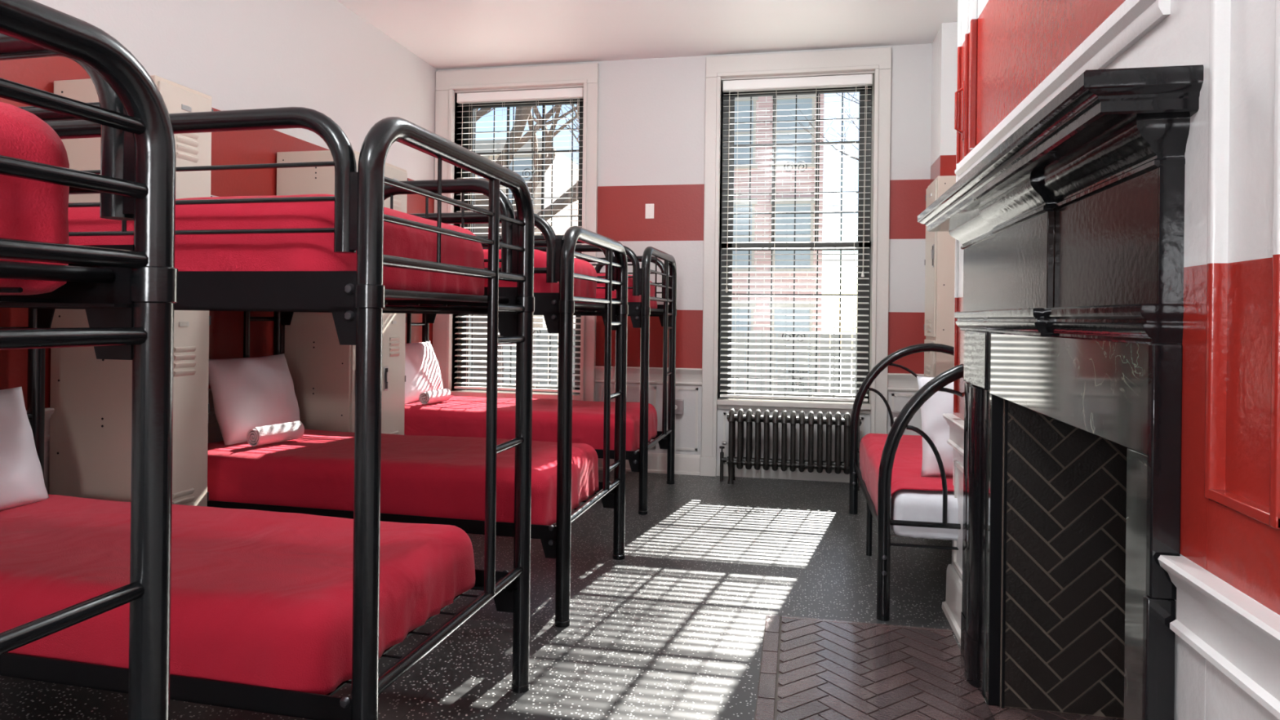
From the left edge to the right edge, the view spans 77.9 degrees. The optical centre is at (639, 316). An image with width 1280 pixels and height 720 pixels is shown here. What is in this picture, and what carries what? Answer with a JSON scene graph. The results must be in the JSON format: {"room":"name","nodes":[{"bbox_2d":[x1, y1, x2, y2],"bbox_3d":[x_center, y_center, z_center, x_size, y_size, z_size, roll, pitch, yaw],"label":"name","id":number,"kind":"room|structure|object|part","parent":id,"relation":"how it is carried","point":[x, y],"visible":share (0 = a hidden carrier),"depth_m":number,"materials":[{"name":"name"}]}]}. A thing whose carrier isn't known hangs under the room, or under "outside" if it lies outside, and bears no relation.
{"room":"dormitory","nodes":[
{"label":"dormitory","id":0,"kind":"room"},
{"bbox_2d":[0,0,437,493],"bbox_3d":[-2.847,-0.453,1.800,0.200,3.340,10.810,1,0,11],"label":"wall","id":1,"kind":"structure","parent":0,"point":[320,55],"depth_m":4.53,"materials":[{"name":"paint"}]},
{"bbox_2d":[384,368,387,389],"bbox_3d":[-1.588,0.385,4.962,0.001,0.130,0.034,1,0,11],"label":"handle","id":2,"kind":"object","parent":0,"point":[385,369],"depth_m":4.95,"materials":[{"name":"black"}]},
{"bbox_2d":[0,470,987,719],"bbox_3d":[-0.534,1.304,1.353,4.950,0.120,10.850,1,0,11],"label":"floor","id":3,"kind":"structure","parent":0,"point":[673,628],"depth_m":3.39,"materials":[{"name":"black rubber"}]},
{"bbox_2d":[0,0,177,719],"bbox_3d":[-1.801,0.390,0.919,2.090,1.678,0.989,1,0,13],"label":"bunk bed","id":4,"kind":"object","parent":3,"relation":"on","point":[128,294],"visible":1,"depth_m":1.12,"materials":[{"name":"black metal"}]},
{"bbox_2d":[0,102,69,295],"bbox_3d":[-1.801,-0.166,0.920,1.928,0.278,0.904,1,0,13],"label":"mattress","id":5,"kind":"object","parent":4,"relation":"on","point":[30,210],"visible":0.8,"depth_m":1.04,"materials":[{"name":"red fabric"}]},
{"bbox_3d":[-1.796,-0.034,0.919,1.990,0.165,0.906,1,0,13],"label":"bunk frame","id":6,"kind":"part","parent":4,"relation":"part of","materials":[{"name":"black metal"}]},
{"bbox_3d":[-1.689,-0.301,1.372,1.990,0.294,0.047,1,0,13],"label":"guard rail","id":7,"kind":"part","parent":4,"relation":"part of","materials":[{"name":"black metal"}]},
{"bbox_2d":[48,75,213,506],"bbox_3d":[-2.156,0.125,3.381,0.516,2.200,0.316,1,0,11],"label":"locker","id":8,"kind":"object","parent":3,"relation":"on","point":[91,397],"visible":0.3,"depth_m":3.26,"materials":[{"name":"beige metal"}]},
{"bbox_3d":[-1.915,0.030,3.327,0.004,0.020,0.050,1,0,11],"label":"number plate","id":9,"kind":"part","parent":8,"relation":"part of","materials":[{"name":"silver metal"}]},
{"bbox_3d":[-1.915,-0.511,3.335,0.012,0.883,0.287,1,0,11],"label":"door","id":10,"kind":"part","parent":8,"relation":"part of","materials":[{"name":"beige metal"}]},
{"bbox_3d":[-1.905,-0.877,3.327,0.004,0.020,0.050,1,0,11],"label":"number plate","id":11,"kind":"part","parent":8,"relation":"part of","materials":[{"name":"silver metal"}]},
{"bbox_3d":[-1.926,0.401,3.335,0.012,0.893,0.287,1,0,11],"label":"door","id":12,"kind":"part","parent":8,"relation":"part of","materials":[{"name":"beige metal"}]},
{"bbox_2d":[0,106,534,719],"bbox_3d":[-1.484,0.376,2.424,2.095,1.714,0.999,1,0,13],"label":"bunk bed","id":13,"kind":"object","parent":3,"relation":"on","point":[357,302],"visible":0.7,"depth_m":1.85,"materials":[{"name":"black metal"}]},
{"bbox_3d":[-2.473,0.366,2.651,0.065,1.710,0.999,1,0,13],"label":"head frame","id":14,"kind":"part","parent":13,"relation":"part of","materials":[{"name":"black metal"}]},
{"bbox_3d":[-1.580,-0.318,1.968,1.990,0.328,0.047,1,0,13],"label":"guard rail","id":15,"kind":"part","parent":13,"relation":"part of","materials":[{"name":"black metal"}]},
{"bbox_2d":[0,493,475,694],"bbox_3d":[-1.556,0.780,2.438,1.929,0.227,0.903,1,0,13],"label":"mattress","id":16,"kind":"object","parent":13,"relation":"on","point":[259,597],"visible":0.84,"depth_m":2.09,"materials":[{"name":"red fabric"}]},
{"bbox_2d":[0,386,48,511],"bbox_3d":[-2.301,0.468,2.632,0.222,0.418,0.620,1,0,11],"label":"pillow","id":17,"kind":"object","parent":16,"relation":"on","point":[22,483],"visible":1,"depth_m":2.80,"materials":[{"name":"white fabric"}]},
{"bbox_3d":[-1.490,0.907,2.424,1.990,0.132,0.911,1,0,13],"label":"bunk frame","id":18,"kind":"part","parent":13,"relation":"part of","materials":[{"name":"black metal"}]},
{"bbox_3d":[-1.479,-0.030,2.424,1.990,0.165,0.911,1,0,13],"label":"bunk frame","id":19,"kind":"part","parent":13,"relation":"part of","materials":[{"name":"black metal"}]},
{"bbox_2d":[67,194,484,299],"bbox_3d":[-1.517,-0.179,2.430,1.924,0.254,0.875,1,0,13],"label":"mattress","id":20,"kind":"object","parent":13,"relation":"on","point":[306,251],"visible":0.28,"depth_m":1.89,"materials":[{"name":"red fabric"}]},
{"bbox_3d":[-0.495,0.390,2.196,0.065,1.710,0.999,1,0,13],"label":"foot frame","id":21,"kind":"part","parent":13,"relation":"part of","materials":[{"name":"black metal"}]},
{"bbox_3d":[-0.704,-0.307,2.726,0.622,0.328,0.047,1,0,13],"label":"guard rail","id":22,"kind":"part","parent":13,"relation":"part of","materials":[{"name":"black metal"}]},
{"bbox_3d":[-0.447,0.201,2.394,0.033,1.277,0.033,1,0,13],"label":"ladder rail","id":23,"kind":"part","parent":13,"relation":"part of","materials":[{"name":"black metal"}]},
{"bbox_2d":[276,150,359,432],"bbox_3d":[-1.875,0.128,4.788,0.516,2.200,0.326,1,0,11],"label":"locker","id":24,"kind":"object","parent":3,"relation":"on","point":[322,369],"visible":0.16,"depth_m":4.62,"materials":[{"name":"beige metal"}]},
{"bbox_3d":[-1.644,0.404,4.742,0.012,0.893,0.297,1,0,11],"label":"door","id":25,"kind":"part","parent":24,"relation":"part of","materials":[{"name":"beige metal"}]},
{"bbox_3d":[-1.633,-0.508,4.742,0.012,0.883,0.297,1,0,11],"label":"door","id":26,"kind":"part","parent":24,"relation":"part of","materials":[{"name":"beige metal"}]},
{"bbox_2d":[381,162,408,435],"bbox_3d":[-1.810,0.129,5.111,0.516,2.200,0.326,1,0,11],"label":"locker","id":27,"kind":"object","parent":3,"relation":"on","point":[393,331],"visible":0.22,"depth_m":5.06,"materials":[{"name":"beige metal"}]},
{"bbox_3d":[-1.591,0.385,4.962,0.005,0.150,0.050,1,0,11],"label":"latch plate","id":28,"kind":"part","parent":27,"relation":"part of","materials":[{"name":"silver metal"}]},
{"bbox_3d":[-1.580,0.405,5.065,0.012,0.893,0.297,1,0,11],"label":"door","id":29,"kind":"part","parent":27,"relation":"part of","materials":[{"name":"beige metal"}]},
{"bbox_3d":[-1.569,-0.507,5.065,0.012,0.883,0.297,1,0,11],"label":"door","id":30,"kind":"part","parent":27,"relation":"part of","materials":[{"name":"beige metal"}]},
{"bbox_2d":[207,211,628,627],"bbox_3d":[-1.192,0.397,3.885,2.099,1.678,0.983,1,0,13],"label":"bunk bed","id":31,"kind":"object","parent":3,"relation":"on","point":[557,309],"visible":0.47,"depth_m":3.37,"materials":[{"name":"black metal"}]},
{"bbox_3d":[-2.136,0.223,4.299,0.033,1.195,0.033,1,0,13],"label":"ladder rail","id":32,"kind":"part","parent":31,"relation":"part of","materials":[{"name":"black metal"}]},
{"bbox_3d":[-2.181,0.410,4.112,0.069,1.630,0.983,1,0,13],"label":"head frame","id":33,"kind":"part","parent":31,"relation":"part of","materials":[{"name":"black metal"}]},
{"bbox_2d":[207,429,598,525],"bbox_3d":[-1.220,0.763,3.888,1.930,0.272,0.876,1,0,13],"label":"mattress","id":34,"kind":"object","parent":31,"relation":"on","point":[426,476],"visible":0.63,"depth_m":3.53,"materials":[{"name":"red fabric"}]},
{"bbox_2d":[208,353,300,444],"bbox_3d":[-2.007,0.427,4.154,0.225,0.442,0.600,1,0,12],"label":"pillow","id":35,"kind":"object","parent":34,"relation":"on","point":[248,393],"visible":0.87,"depth_m":4.02,"materials":[{"name":"white fabric"}]},
{"bbox_2d":[246,421,304,446],"bbox_3d":[-1.799,0.574,3.918,0.088,0.092,0.270,1,0,23],"label":"rolled towel","id":36,"kind":"object","parent":34,"relation":"on","point":[273,433],"visible":1,"depth_m":3.87,"materials":[{"name":"white fabric"}]},
{"bbox_3d":[-1.198,0.910,3.885,1.990,0.132,0.891,1,0,13],"label":"bunk frame","id":37,"kind":"part","parent":31,"relation":"part of","materials":[{"name":"black metal"}]},
{"bbox_3d":[-1.187,-0.026,3.885,1.990,0.165,0.891,1,0,13],"label":"bunk frame","id":38,"kind":"part","parent":31,"relation":"part of","materials":[{"name":"black metal"}]},
{"bbox_3d":[-1.286,-0.297,3.439,1.990,0.294,0.047,1,0,13],"label":"guard rail","id":39,"kind":"part","parent":31,"relation":"part of","materials":[{"name":"black metal"}]},
{"bbox_2d":[483,248,596,303],"bbox_3d":[-1.224,-0.175,3.894,1.929,0.254,0.851,1,0,13],"label":"mattress","id":40,"kind":"object","parent":31,"relation":"on","point":[584,288],"visible":0.02,"depth_m":3.39,"materials":[{"name":"red fabric"}]},
{"bbox_3d":[-1.081,-0.294,4.330,1.990,0.294,0.047,1,0,13],"label":"guard rail","id":41,"kind":"part","parent":31,"relation":"part of","materials":[{"name":"black metal"}]},
{"bbox_3d":[-0.203,0.433,3.657,0.069,1.630,0.983,1,0,13],"label":"foot frame","id":42,"kind":"part","parent":31,"relation":"part of","materials":[{"name":"black metal"}]},
{"bbox_3d":[-0.157,0.246,3.845,0.033,1.195,0.033,1,0,13],"label":"ladder rail","id":43,"kind":"part","parent":31,"relation":"part of","materials":[{"name":"black metal"}]},
{"bbox_2d":[406,244,676,515],"bbox_3d":[-0.855,0.383,5.724,2.095,1.714,1.009,1,0,13],"label":"bunk bed","id":44,"kind":"object","parent":3,"relation":"on","point":[640,313],"visible":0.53,"depth_m":5.31,"materials":[{"name":"black metal"}]},
{"bbox_3d":[-1.796,0.185,6.154,0.033,1.277,0.033,1,0,13],"label":"ladder rail","id":45,"kind":"part","parent":44,"relation":"part of","materials":[{"name":"black metal"}]},
{"bbox_3d":[-1.844,0.374,5.951,0.065,1.710,1.009,1,0,13],"label":"head frame","id":46,"kind":"part","parent":44,"relation":"part of","materials":[{"name":"black metal"}]},
{"bbox_2d":[404,395,657,451],"bbox_3d":[-0.886,0.761,5.731,1.931,0.280,0.909,1,0,13],"label":"mattress","id":47,"kind":"object","parent":44,"relation":"on","point":[458,415],"visible":0.48,"depth_m":5.36,"materials":[{"name":"red fabric"}]},
{"bbox_2d":[404,341,443,404],"bbox_3d":[-1.671,0.410,5.943,0.251,0.442,0.671,1,0,19],"label":"pillow","id":48,"kind":"object","parent":47,"relation":"on","point":[422,370],"visible":0.66,"depth_m":5.84,"materials":[{"name":"white fabric"}]},
{"bbox_2d":[418,388,450,404],"bbox_3d":[-1.472,0.569,5.699,0.088,0.092,0.270,1,0,19],"label":"rolled towel","id":49,"kind":"object","parent":47,"relation":"on","point":[444,394],"visible":1,"depth_m":5.63,"materials":[{"name":"white fabric"}]},
{"bbox_3d":[-0.850,-0.022,5.724,1.990,0.165,0.921,1,0,13],"label":"bunk frame","id":50,"kind":"part","parent":44,"relation":"part of","materials":[{"name":"black metal"}]},
{"bbox_3d":[-0.953,-0.310,5.264,1.990,0.328,0.047,1,0,13],"label":"guard rail","id":51,"kind":"part","parent":44,"relation":"part of","materials":[{"name":"black metal"}]},
{"bbox_2d":[595,273,657,308],"bbox_3d":[-0.888,-0.172,5.734,1.926,0.253,0.884,1,0,13],"label":"mattress","id":52,"kind":"object","parent":44,"relation":"on","point":[600,293],"visible":0.04,"depth_m":5.16,"materials":[{"name":"red fabric"}]},
{"bbox_3d":[-0.861,0.914,5.724,1.990,0.132,0.921,1,0,13],"label":"bunk frame","id":53,"kind":"part","parent":44,"relation":"part of","materials":[{"name":"black metal"}]},
{"bbox_3d":[-0.074,-0.300,6.032,0.622,0.328,0.047,1,0,13],"label":"guard rail","id":54,"kind":"part","parent":44,"relation":"part of","materials":[{"name":"black metal"}]},
{"bbox_3d":[0.134,0.397,5.497,0.065,1.710,1.009,1,0,13],"label":"foot frame","id":55,"kind":"part","parent":44,"relation":"part of","materials":[{"name":"black metal"}]},
{"bbox_3d":[0.183,0.209,5.699,0.033,1.277,0.033,1,0,13],"label":"ladder rail","id":56,"kind":"part","parent":44,"relation":"part of","materials":[{"name":"black metal"}]},
{"bbox_2d":[719,408,862,490],"bbox_3d":[1.121,0.982,5.969,1.045,0.562,0.221,1,0,11],"label":"radiator","id":57,"kind":"object","parent":3,"relation":"on","point":[740,417],"visible":0.97,"depth_m":5.90,"materials":[{"name":"black metal"}]},
{"bbox_2d":[848,342,963,621],"bbox_3d":[1.657,0.716,4.114,0.983,1.106,1.890,1,0,11],"label":"bed","id":58,"kind":"object","parent":3,"relation":"on","point":[882,521],"visible":0.28,"depth_m":3.29,"materials":[{"name":"black metal"}]},
{"bbox_3d":[1.217,1.114,4.205,0.030,0.300,0.028,1,0,11],"label":"leg","id":59,"kind":"part","parent":58,"relation":"part of","materials":[{"name":"black metal"}]},
{"bbox_3d":[1.655,0.949,4.118,0.930,0.040,1.790,1,0,11],"label":"frame","id":60,"kind":"part","parent":58,"relation":"part of","materials":[{"name":"black metal"}]},
{"bbox_2d":[890,488,958,540],"bbox_3d":[1.656,0.853,4.119,0.865,0.199,1.752,1,0,11],"label":"mattress","id":61,"kind":"object","parent":58,"relation":"on","point":[919,505],"visible":0.11,"depth_m":3.33,"materials":[{"name":"white fabric"}]},
{"bbox_2d":[859,433,954,515],"bbox_3d":[1.659,0.871,4.128,0.890,0.288,1.676,1,0,11],"label":"blanket","id":62,"kind":"object","parent":61,"relation":"on","point":[908,462],"visible":0.32,"depth_m":4.09,"materials":[{"name":"red fabric"}]},
{"bbox_2d":[916,376,953,476],"bbox_3d":[1.611,0.504,3.614,0.662,0.450,0.203,1,0,6],"label":"pillow","id":63,"kind":"object","parent":62,"relation":"on","point":[934,424],"visible":0.17,"depth_m":3.59,"materials":[{"name":"white fabric"}]},
{"bbox_2d":[754,614,1124,719],"bbox_3d":[0.912,1.257,2.056,1.251,0.007,2.355,1,0,11],"label":"brick hearth","id":64,"kind":"object","parent":3,"relation":"on","point":[811,668],"visible":1,"depth_m":2.76,"materials":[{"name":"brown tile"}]},
{"bbox_2d":[924,175,955,377],"bbox_3d":[2.168,0.183,5.286,0.486,2.185,0.422,1,0,11],"label":"locker","id":65,"kind":"object","parent":3,"relation":"on","point":[940,260],"visible":0.3,"depth_m":5.12,"materials":[{"name":"beige metal"}]},
{"bbox_3d":[1.945,0.554,5.330,0.012,0.798,0.392,1,0,11],"label":"door","id":66,"kind":"part","parent":65,"relation":"part of","materials":[{"name":"beige metal"}]},
{"bbox_3d":[1.956,-0.381,5.330,0.012,1.023,0.392,1,0,11],"label":"door","id":67,"kind":"part","parent":65,"relation":"part of","materials":[{"name":"beige metal"}]},
{"bbox_3d":[1.918,-0.401,5.185,0.005,0.150,0.050,1,0,11],"label":"latch plate","id":68,"kind":"part","parent":65,"relation":"part of","materials":[{"name":"silver metal"}]},
{"bbox_2d":[917,64,1204,719],"bbox_3d":[1.280,0.423,2.251,0.684,1.684,1.949,1,0,11],"label":"fireplace","id":69,"kind":"object","parent":3,"relation":"on","point":[1070,231],"visible":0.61,"depth_m":1.98,"materials":[{"name":"black paint"}]},
{"bbox_3d":[1.187,0.671,2.791,0.074,0.855,0.338,1,0,11],"label":"leg","id":70,"kind":"part","parent":69,"relation":"part of","materials":[{"name":"black paint"}]},
{"bbox_3d":[1.074,0.015,2.232,0.090,0.072,1.708,1,0,11],"label":"architrave moulding","id":71,"kind":"part","parent":69,"relation":"part of","materials":[{"name":"black paint"}]},
{"bbox_3d":[1.075,-0.303,2.248,0.102,0.082,1.769,1,0,11],"label":"crown moulding","id":72,"kind":"part","parent":69,"relation":"part of","materials":[{"name":"black paint"}]},
{"bbox_3d":[0.920,0.654,1.401,0.052,1.214,0.021,1,0,11],"label":"leg","id":73,"kind":"part","parent":69,"relation":"part of","materials":[{"name":"black paint"}]},
{"bbox_2d":[336,0,958,70],"bbox_3d":[-0.494,-2.156,1.353,4.950,0.120,10.850,1,0,11],"label":"ceiling","id":74,"kind":"structure","parent":0,"point":[446,34],"depth_m":5.69,"materials":[{"name":"white paint"}]},
{"bbox_2d":[437,43,932,469],"bbox_3d":[0.512,-0.414,6.477,4.950,3.340,0.320,1,0,11],"label":"wall","id":75,"kind":"structure","parent":0,"point":[651,112],"depth_m":6.34,"materials":[{"name":"paint"}]},
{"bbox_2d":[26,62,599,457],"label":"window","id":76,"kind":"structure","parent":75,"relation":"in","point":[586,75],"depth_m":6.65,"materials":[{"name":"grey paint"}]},
{"bbox_2d":[469,314,486,382],"bbox_3d":[-1.442,0.279,7.070,0.155,0.598,0.010,1,0,11],"label":"window grille","id":77,"kind":"object","parent":76,"relation":"attached to","point":[472,314],"depth_m":7.08,"materials":[{"name":"grey metal"}]},
{"bbox_3d":[-1.035,0.671,6.644,1.145,0.074,0.155,1,0,11],"label":"sill","id":78,"kind":"part","parent":76,"relation":"part of","materials":[{"name":"grey paint"}]},
{"bbox_2d":[453,87,583,392],"bbox_3d":[-1.020,-0.632,6.645,1.121,2.530,0.073,1,0,11],"label":"blind","id":79,"kind":"object","parent":76,"relation":"attached to","point":[577,92],"visible":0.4,"depth_m":6.63,"materials":[{"name":"white plastic"}]},
{"bbox_3d":[-1.520,-1.018,6.720,0.018,1.600,0.017,1,0,11],"label":"tilt cord","id":80,"kind":"part","parent":79,"relation":"part of","materials":[{"name":"white fabric"}]},
{"bbox_3d":[-1.033,0.606,6.651,1.109,0.020,0.044,1,0,11],"label":"rail","id":81,"kind":"part","parent":79,"relation":"part of","materials":[{"name":"white plastic"}]},
{"bbox_3d":[-0.517,-1.086,6.520,0.018,1.460,0.005,1,0,11],"label":"pull cord","id":82,"kind":"part","parent":79,"relation":"part of","materials":[{"name":"white fabric"}]},
{"bbox_3d":[-1.006,0.009,6.749,1.151,1.257,0.040,1,0,11],"label":"sash","id":83,"kind":"part","parent":76,"relation":"part of","materials":[{"name":"black paint"}]},
{"bbox_3d":[-0.983,-1.231,6.793,1.151,1.344,0.040,1,0,11],"label":"sash","id":84,"kind":"part","parent":76,"relation":"part of","materials":[{"name":"black paint"}]},
{"bbox_2d":[474,104,577,227],"bbox_3d":[-1.009,-1.320,6.987,0.964,1.065,0.010,1,0,11],"label":"window grille","id":85,"kind":"object","parent":76,"relation":"attached to","point":[532,171],"depth_m":6.97,"materials":[{"name":"grey metal"}]},
{"bbox_2d":[532,333,557,384],"bbox_3d":[-0.831,0.365,6.948,0.224,0.443,0.010,1,0,11],"label":"window grille","id":86,"kind":"object","parent":76,"relation":"attached to","point":[549,333],"depth_m":6.93,"materials":[{"name":"grey metal"}]},
{"bbox_2d":[644,204,653,218],"bbox_3d":[0.078,-0.854,6.397,0.072,0.120,0.009,1,0,11],"label":"blank wall plate","id":87,"kind":"object","parent":75,"relation":"attached to","point":[649,211],"visible":1,"depth_m":6.39,"materials":[{"name":"white plastic"}]},
{"bbox_2d":[598,453,701,475],"bbox_3d":[0.893,1.183,6.215,2.587,0.155,0.036,1,0,11],"label":"baseboard","id":88,"kind":"structure","parent":75,"relation":"attached to","point":[687,464],"depth_m":6.34,"materials":[{"name":"grey paint"}]},
{"bbox_2d":[674,399,684,459],"bbox_3d":[0.293,0.925,6.326,0.100,0.530,0.056,1,0,11],"label":"outlet box","id":89,"kind":"object","parent":75,"relation":"attached to","point":[678,402],"visible":0.48,"depth_m":6.30,"materials":[{"name":"grey plastic"}]},
{"bbox_2d":[594,47,924,483],"bbox_3d":[0.945,-0.396,6.379,2.587,3.315,0.422,1,0,11],"label":"window","id":90,"kind":"structure","parent":75,"relation":"in","point":[877,60],"depth_m":6.22,"materials":[{"name":"grey paint"}]},
{"bbox_3d":[1.193,0.697,6.197,1.170,0.074,0.155,1,0,11],"label":"sill","id":91,"kind":"part","parent":90,"relation":"part of","materials":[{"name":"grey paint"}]},
{"bbox_2d":[731,250,857,393],"bbox_3d":[1.265,0.035,6.529,1.004,1.160,0.010,1,0,11],"label":"window grille","id":92,"kind":"object","parent":90,"relation":"attached to","point":[748,294],"depth_m":6.52,"materials":[{"name":"grey metal"}]},
{"bbox_3d":[1.222,0.035,6.303,1.176,1.257,0.040,1,0,11],"label":"sash","id":93,"kind":"part","parent":90,"relation":"part of","materials":[{"name":"black paint"}]},
{"bbox_2d":[720,73,872,402],"bbox_3d":[1.208,-0.606,6.198,1.146,2.530,0.073,1,0,11],"label":"blind","id":94,"kind":"object","parent":90,"relation":"attached to","point":[855,80],"visible":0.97,"depth_m":6.19,"materials":[{"name":"white plastic"}]},
{"bbox_3d":[0.696,-0.992,6.276,0.018,1.600,0.017,1,0,11],"label":"tilt cord","id":95,"kind":"part","parent":94,"relation":"part of","materials":[{"name":"white fabric"}]},
{"bbox_3d":[1.195,0.632,6.205,1.134,0.020,0.044,1,0,11],"label":"rail","id":96,"kind":"part","parent":94,"relation":"part of","materials":[{"name":"white"}]},
{"bbox_3d":[1.723,-1.060,6.071,0.018,1.460,0.005,1,0,11],"label":"pull cord","id":97,"kind":"part","parent":94,"relation":"part of","materials":[{"name":"white fabric"}]},
{"bbox_2d":[733,93,858,242],"bbox_3d":[1.280,-1.223,6.529,0.998,1.207,0.010,1,0,11],"label":"window grille","id":98,"kind":"object","parent":90,"relation":"attached to","point":[795,213],"depth_m":6.52,"materials":[{"name":"grey metal"}]},
{"bbox_3d":[1.245,-1.204,6.347,1.176,1.344,0.040,1,0,11],"label":"sash","id":99,"kind":"part","parent":90,"relation":"part of","materials":[{"name":"black paint"}]},
{"bbox_2d":[784,370,811,389],"bbox_3d":[1.251,0.505,6.274,0.230,0.180,0.002,1,0,11],"label":"paper notice","id":100,"kind":"object","parent":90,"relation":"attached to","point":[794,378],"visible":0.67,"depth_m":6.28,"materials":[{"name":"paper"}]},
{"bbox_2d":[889,411,900,426],"bbox_3d":[1.947,0.773,5.995,0.100,0.116,0.056,1,0,11],"label":"outlet box","id":101,"kind":"object","parent":75,"relation":"attached to","point":[895,414],"visible":0.29,"depth_m":5.98,"materials":[{"name":"grey plastic"}]},
{"bbox_2d":[930,0,1275,719],"bbox_3d":[1.387,-0.404,0.891,1.040,3.340,10.290,1,0,11],"label":"wall","id":102,"kind":"structure","parent":0,"point":[1020,42],"depth_m":1.34,"materials":[{"name":"paint"}]},
{"bbox_2d":[942,564,962,645],"bbox_3d":[0.581,1.160,-0.303,0.036,0.194,7.640,1,0,11],"label":"baseboard","id":103,"kind":"structure","parent":102,"relation":"attached to","point":[952,606],"depth_m":3.27,"materials":[{"name":"grey paint"}]},
{"bbox_2d":[942,413,964,579],"bbox_3d":[1.288,0.733,3.213,0.040,0.625,0.490,1,0,11],"label":"wainscoting","id":104,"kind":"structure","parent":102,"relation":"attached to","point":[956,440],"depth_m":3.30,"materials":[{"name":"grey paint"}]},
{"bbox_2d":[954,80,964,140],"bbox_3d":[1.322,-0.855,3.281,0.036,0.240,0.024,1,0,11],"label":"handle","id":105,"kind":"object","parent":102,"relation":"attached to","point":[962,131],"visible":0.91,"depth_m":3.28,"materials":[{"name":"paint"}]},
{"bbox_3d":[1.337,-0.854,3.278,0.006,0.240,0.024,1,0,11],"label":"plate","id":106,"kind":"part","parent":105,"relation":"part of","materials":[{"name":"paint"}]},
{"bbox_2d":[953,0,977,413],"bbox_3d":[1.314,-0.835,3.206,0.022,2.480,0.330,1,0,11],"label":"trim","id":107,"kind":"structure","parent":102,"relation":"attached to","point":[973,17],"depth_m":3.20,"materials":[{"name":"paint"}]},
{"bbox_2d":[954,0,1170,180],"bbox_3d":[1.137,-0.600,2.364,0.034,0.097,1.860,1,0,11],"label":"trim","id":108,"kind":"structure","parent":102,"relation":"attached to","point":[1134,19],"depth_m":1.79,"materials":[{"name":"white paint"}]},
{"bbox_2d":[1157,555,1279,719],"bbox_3d":[0.380,0.479,-1.334,0.040,0.139,5.536,1,0,11],"label":"chair rail","id":109,"kind":"object","parent":102,"relation":"attached to","point":[1238,635],"visible":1,"depth_m":1.20,"materials":[{"name":"white paint"}]},
{"bbox_2d":[1204,0,1279,719],"bbox_3d":[0.410,-0.415,-1.377,0.028,3.340,5.459,1,0,11],"label":"trim","id":110,"kind":"structure","parent":102,"relation":"attached to","point":[1243,534],"depth_m":1.27,"materials":[{"name":"paint"}]},
{"label":"outside","id":111,"kind":"structure","parent":0,"visible":0},
{"bbox_2d":[547,353,852,393],"bbox_3d":[6.543,2.377,32.793,60.000,0.100,53.110,1,0,11],"label":"ground","id":112,"kind":"structure","parent":111,"point":[829,353],"depth_m":32.94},
{"bbox_2d":[470,104,579,382],"bbox_3d":[-2.384,-2.362,13.386,7.906,9.192,4.380,1,0,39],"label":"bare tree","id":113,"kind":"object","parent":112,"relation":"on","point":[519,142],"visible":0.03,"depth_m":13.56,"materials":[{"name":"brown plant"}]},
{"bbox_2d":[475,137,578,378],"bbox_3d":[-6.120,-1.972,30.680,7.200,8.300,6.250,1,0,11],"label":"brick building","id":114,"kind":"structure","parent":112,"relation":"on","point":[563,175],"depth_m":27.55,"materials":[{"name":"grey brick"}]},
{"bbox_3d":[-6.663,-5.903,27.738,7.200,0.450,0.250,1,0,11],"label":"cornice","id":115,"kind":"part","parent":114,"relation":"part of","materials":[{"name":"grey stone"}]},
{"bbox_3d":[-4.117,-4.699,27.346,0.860,1.600,0.012,1,0,11],"label":"pane","id":116,"kind":"part","parent":114,"relation":"part of","materials":[{"name":"blue"}]},
{"bbox_2d":[469,327,857,393],"bbox_3d":[0.097,1.241,15.826,14.000,2.020,0.080,1,0,11],"label":"fence","id":117,"kind":"object","parent":112,"relation":"on","point":[543,331],"visible":0.12,"depth_m":15.27,"materials":[{"name":"white"}]},
{"bbox_2d":[732,93,824,392],"bbox_3d":[2.245,-2.574,22.886,6.050,9.700,6.250,1,0,11],"label":"brick building","id":118,"kind":"structure","parent":112,"relation":"on","point":[764,116],"depth_m":19.70,"materials":[{"name":"red brick"}]},
{"bbox_3d":[2.346,0.578,19.920,0.860,1.600,0.012,1,0,11],"label":"pane","id":119,"kind":"part","parent":118,"relation":"part of","materials":[{"name":"blue"}]},
{"bbox_3d":[2.377,-2.022,19.920,0.860,1.600,0.012,1,0,11],"label":"pane","id":120,"kind":"part","parent":118,"relation":"part of","materials":[{"name":"blue"}]},
{"bbox_3d":[2.407,-4.622,19.920,0.860,1.600,0.012,1,0,11],"label":"pane","id":121,"kind":"part","parent":118,"relation":"part of","materials":[{"name":"blue"}]},
{"bbox_3d":[3.756,0.594,19.637,0.860,1.600,0.012,1,0,11],"label":"pane","id":122,"kind":"part","parent":118,"relation":"part of","materials":[{"name":"blue"}]},
{"bbox_3d":[3.786,-2.006,19.637,0.860,1.600,0.012,1,0,11],"label":"pane","id":123,"kind":"part","parent":118,"relation":"part of","materials":[{"name":"blue"}]},
{"bbox_3d":[3.817,-4.606,19.637,0.860,1.600,0.012,1,0,11],"label":"pane","id":124,"kind":"part","parent":118,"relation":"part of","materials":[{"name":"blue"}]},
{"bbox_2d":[790,93,859,160],"bbox_3d":[5.632,-1.619,13.330,6.868,7.883,3.885,1,0,28],"label":"bare tree","id":125,"kind":"object","parent":112,"relation":"on","point":[806,130],"visible":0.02,"depth_m":14.49,"materials":[{"name":"brown plant"}]}
]}

